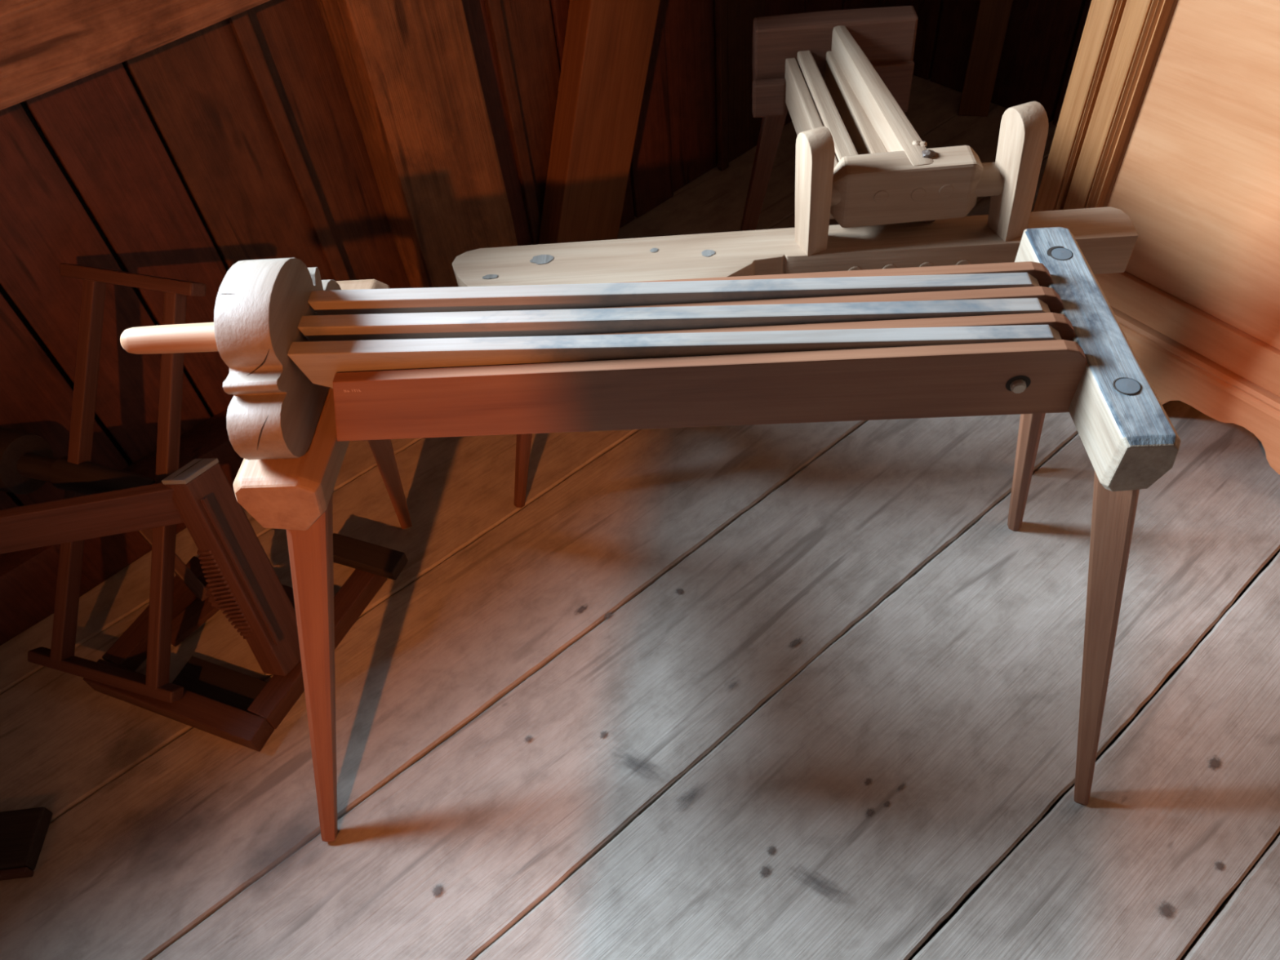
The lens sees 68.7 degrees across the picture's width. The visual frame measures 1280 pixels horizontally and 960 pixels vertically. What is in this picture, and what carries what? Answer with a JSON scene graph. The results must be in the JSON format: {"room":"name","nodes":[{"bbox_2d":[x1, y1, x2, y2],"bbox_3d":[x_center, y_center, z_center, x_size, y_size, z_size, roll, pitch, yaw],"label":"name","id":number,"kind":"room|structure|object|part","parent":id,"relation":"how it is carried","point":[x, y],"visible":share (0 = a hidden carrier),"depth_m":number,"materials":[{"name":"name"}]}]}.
{"room":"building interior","nodes":[
{"label":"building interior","id":0,"kind":"room"},
{"bbox_2d":[0,0,894,509],"bbox_3d":[-1.146,-0.794,1.060,5.150,2.600,0.086,-38,56,-24],"label":"wall","id":1,"kind":"structure","parent":0,"point":[202,153],"depth_m":1.78,"materials":[{"name":"brown wood"}]},
{"bbox_2d":[0,408,244,645],"bbox_3d":[-1.684,0.561,1.575,3.275,0.160,0.107,-38,56,-24],"label":"trim","id":2,"kind":"structure","parent":1,"relation":"attached to","point":[28,577],"depth_m":1.86,"materials":[{"name":"brown wood"}]},
{"bbox_2d":[0,0,270,110],"bbox_3d":[-1.721,-0.047,0.911,3.370,0.191,0.112,-38,56,-24],"label":"wooden beam","id":3,"kind":"structure","parent":1,"relation":"attached to","point":[46,46],"depth_m":1.39,"materials":[{"name":"brown wood"}]},
{"bbox_2d":[316,0,517,288],"bbox_3d":[-0.493,-1.177,1.389,0.251,2.501,0.127,-38,56,-24],"label":"wooden post","id":4,"kind":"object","parent":1,"relation":"attached to","point":[408,68],"depth_m":1.86,"materials":[{"name":"brown wood"}]},
{"bbox_2d":[0,75,1279,959],"bbox_3d":[0.331,0.353,1.696,7.800,0.081,6.200,-35,55,-22],"label":"floor","id":5,"kind":"structure","parent":0,"point":[795,691],"depth_m":1.62,"materials":[{"name":"brown wood"}]},
{"bbox_2d":[0,806,52,880],"bbox_3d":[-1.120,0.613,1.550,0.250,0.030,0.107,-7,49,0],"label":"wooden foot","id":6,"kind":"object","parent":5,"relation":"on","point":[23,832],"visible":1,"depth_m":1.54,"materials":[{"name":"brown wood"}]},
{"bbox_2d":[0,262,408,751],"bbox_3d":[-1.029,0.038,1.648,1.095,0.624,0.582,3,50,8],"label":"reel","id":7,"kind":"object","parent":5,"relation":"on","point":[233,573],"visible":0.96,"depth_m":1.63,"materials":[{"name":"brown wood"}]},
{"bbox_3d":[-0.929,0.261,1.822,0.046,0.044,0.250,17,53,19],"label":"rail","id":8,"kind":"part","parent":7,"relation":"part of","materials":[{"name":"brown wood"}]},
{"bbox_3d":[-0.836,0.404,1.690,0.379,0.044,0.046,13,52,17],"label":"rail","id":9,"kind":"part","parent":7,"relation":"part of","materials":[{"name":"brown wood"}]},
{"bbox_3d":[-0.687,0.160,1.622,0.056,0.395,0.080,-1,30,27],"label":"post","id":10,"kind":"part","parent":7,"relation":"part of","materials":[{"name":"brown wood"}]},
{"bbox_3d":[-0.751,0.218,1.841,0.332,0.040,0.040,13,52,17],"label":"rail","id":11,"kind":"part","parent":7,"relation":"part of","materials":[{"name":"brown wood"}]},
{"bbox_3d":[-0.597,0.300,1.755,0.046,0.044,0.350,17,53,19],"label":"rail","id":12,"kind":"part","parent":7,"relation":"part of","materials":[{"name":"brown wood"}]},
{"bbox_2d":[538,0,660,244],"bbox_3d":[-0.032,-1.151,1.997,0.717,1.500,0.077,-36,55,-23],"label":"wooden post","id":13,"kind":"object","parent":5,"relation":"on","point":[607,46],"visible":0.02,"depth_m":2.17,"materials":[{"name":"brown wood"}]},
{"bbox_2d":[120,226,1180,841],"bbox_3d":[0.040,0.043,1.381,1.334,0.850,0.669,-2,49,4],"label":"flax breaker","id":14,"kind":"object","parent":5,"relation":"on","point":[317,366],"visible":1,"depth_m":1.15,"materials":[{"name":"brown wood"}]},
{"bbox_3d":[-0.569,-0.178,1.177,0.165,0.037,0.037,-2,49,4],"label":"handle","id":15,"kind":"part","parent":14,"relation":"part of","materials":[{"name":"brown wood"}]},
{"bbox_3d":[-0.474,0.290,1.384,0.058,0.663,0.052,3,27,-8],"label":"leg","id":16,"kind":"part","parent":14,"relation":"part of","materials":[{"name":"brown wood"}]},
{"bbox_3d":[-0.461,-0.056,1.678,0.048,0.622,0.048,-15,64,-13],"label":"leg","id":17,"kind":"part","parent":14,"relation":"part of","materials":[{"name":"brown wood"}]},
{"bbox_3d":[0.039,-0.229,1.198,0.924,0.074,0.024,-2,49,4],"label":"blade","id":18,"kind":"part","parent":14,"relation":"part of","materials":[{"name":"brown wood"}]},
{"bbox_3d":[0.038,-0.191,1.166,0.924,0.074,0.024,-2,49,4],"label":"blade","id":19,"kind":"part","parent":14,"relation":"part of","materials":[{"name":"brown wood"}]},
{"bbox_3d":[0.037,-0.153,1.134,0.924,0.074,0.024,-2,49,4],"label":"blade","id":20,"kind":"part","parent":14,"relation":"part of","materials":[{"name":"brown wood"}]},
{"bbox_3d":[0.647,-0.086,1.551,0.042,0.677,0.042,-10,56,10],"label":"leg","id":21,"kind":"part","parent":14,"relation":"part of","materials":[{"name":"brown wood"}]},
{"bbox_3d":[0.630,0.228,1.285,0.050,0.687,0.046,10,41,31],"label":"leg","id":22,"kind":"part","parent":14,"relation":"part of","materials":[{"name":"brown wood"}]},
{"bbox_2d":[452,5,1137,507],"bbox_3d":[0.255,-0.529,1.899,1.131,0.777,0.837,-3,49,3],"label":"flax breaker","id":23,"kind":"object","parent":5,"relation":"on","point":[843,77],"visible":0.77,"depth_m":1.55,"materials":[{"name":"brown wood"}]},
{"bbox_3d":[-0.219,-0.129,1.795,0.041,0.495,0.041,7,42,-4],"label":"leg","id":24,"kind":"part","parent":23,"relation":"part of","materials":[{"name":"brown wood"}]},
{"bbox_3d":[0.278,-0.690,2.210,0.045,0.519,0.045,4,63,-2],"label":"leg","id":25,"kind":"part","parent":23,"relation":"part of","materials":[{"name":"brown wood"}]},
{"bbox_3d":[0.312,-0.645,1.727,0.020,0.085,0.529,-4,43,2],"label":"rail","id":26,"kind":"part","parent":23,"relation":"part of","materials":[{"name":"brown wood"}]},
{"bbox_3d":[0.339,-0.652,1.719,0.034,0.085,0.528,-4,44,2],"label":"rail","id":27,"kind":"part","parent":23,"relation":"part of","materials":[{"name":"brown wood"}]},
{"bbox_3d":[0.396,-0.651,1.720,0.028,0.080,0.527,-5,45,2],"label":"rail","id":28,"kind":"part","parent":23,"relation":"part of","materials":[{"name":"brown wood"}]},
{"bbox_3d":[0.416,-0.672,1.661,0.040,0.064,0.576,-7,46,0],"label":"lever","id":29,"kind":"part","parent":23,"relation":"part of","materials":[{"name":"brown wood"}]},
{"bbox_3d":[0.460,-0.641,1.731,0.020,0.085,0.530,-7,43,0],"label":"rail","id":30,"kind":"part","parent":23,"relation":"part of","materials":[{"name":"brown wood"}]},
{"bbox_2d":[958,0,1013,116],"bbox_3d":[0.948,-1.631,2.220,0.085,1.600,0.023,7,49,11],"label":"wooden post","id":31,"kind":"object","parent":5,"relation":"on","point":[993,16],"visible":1,"depth_m":2.68,"materials":[{"name":"brown wood"}]},
{"bbox_2d":[1033,0,1279,475],"bbox_3d":[1.376,-0.666,1.253,0.524,1.750,1.346,-32,54,-20],"label":"tall cabinet","id":32,"kind":"object","parent":5,"relation":"on","point":[1169,119],"visible":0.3,"depth_m":1.70,"materials":[{"name":"brown wood"}]},
{"bbox_3d":[0.817,-0.962,1.441,0.031,1.565,0.020,-32,54,-20],"label":"moulding","id":33,"kind":"part","parent":32,"relation":"part of","materials":[{"name":"brown wood"}]},
{"bbox_3d":[0.856,-0.922,1.403,0.035,1.565,0.033,-32,54,-20],"label":"moulding","id":34,"kind":"part","parent":32,"relation":"part of","materials":[{"name":"brown wood"}]},
{"bbox_3d":[1.247,-0.138,1.663,0.034,0.080,1.051,-32,54,-20],"label":"rail","id":35,"kind":"part","parent":32,"relation":"part of","materials":[{"name":"brown wood"}]},
{"bbox_3d":[1.194,-0.617,1.109,0.022,1.387,1.051,-32,54,-20],"label":"panel","id":36,"kind":"part","parent":32,"relation":"part of","materials":[{"name":"brown wood"}]},
{"bbox_3d":[1.244,-0.095,1.703,0.054,0.032,1.346,-32,54,-20],"label":"moulding","id":37,"kind":"part","parent":32,"relation":"part of","materials":[{"name":"brown wood"}]},
{"bbox_2d":[893,0,1091,125],"bbox_3d":[1.611,-1.542,1.417,0.071,2.600,2.600,-38,56,-24],"label":"wall","id":38,"kind":"structure","parent":0,"point":[1042,37],"depth_m":2.72,"materials":[{"name":"brown wood"}]}
]}

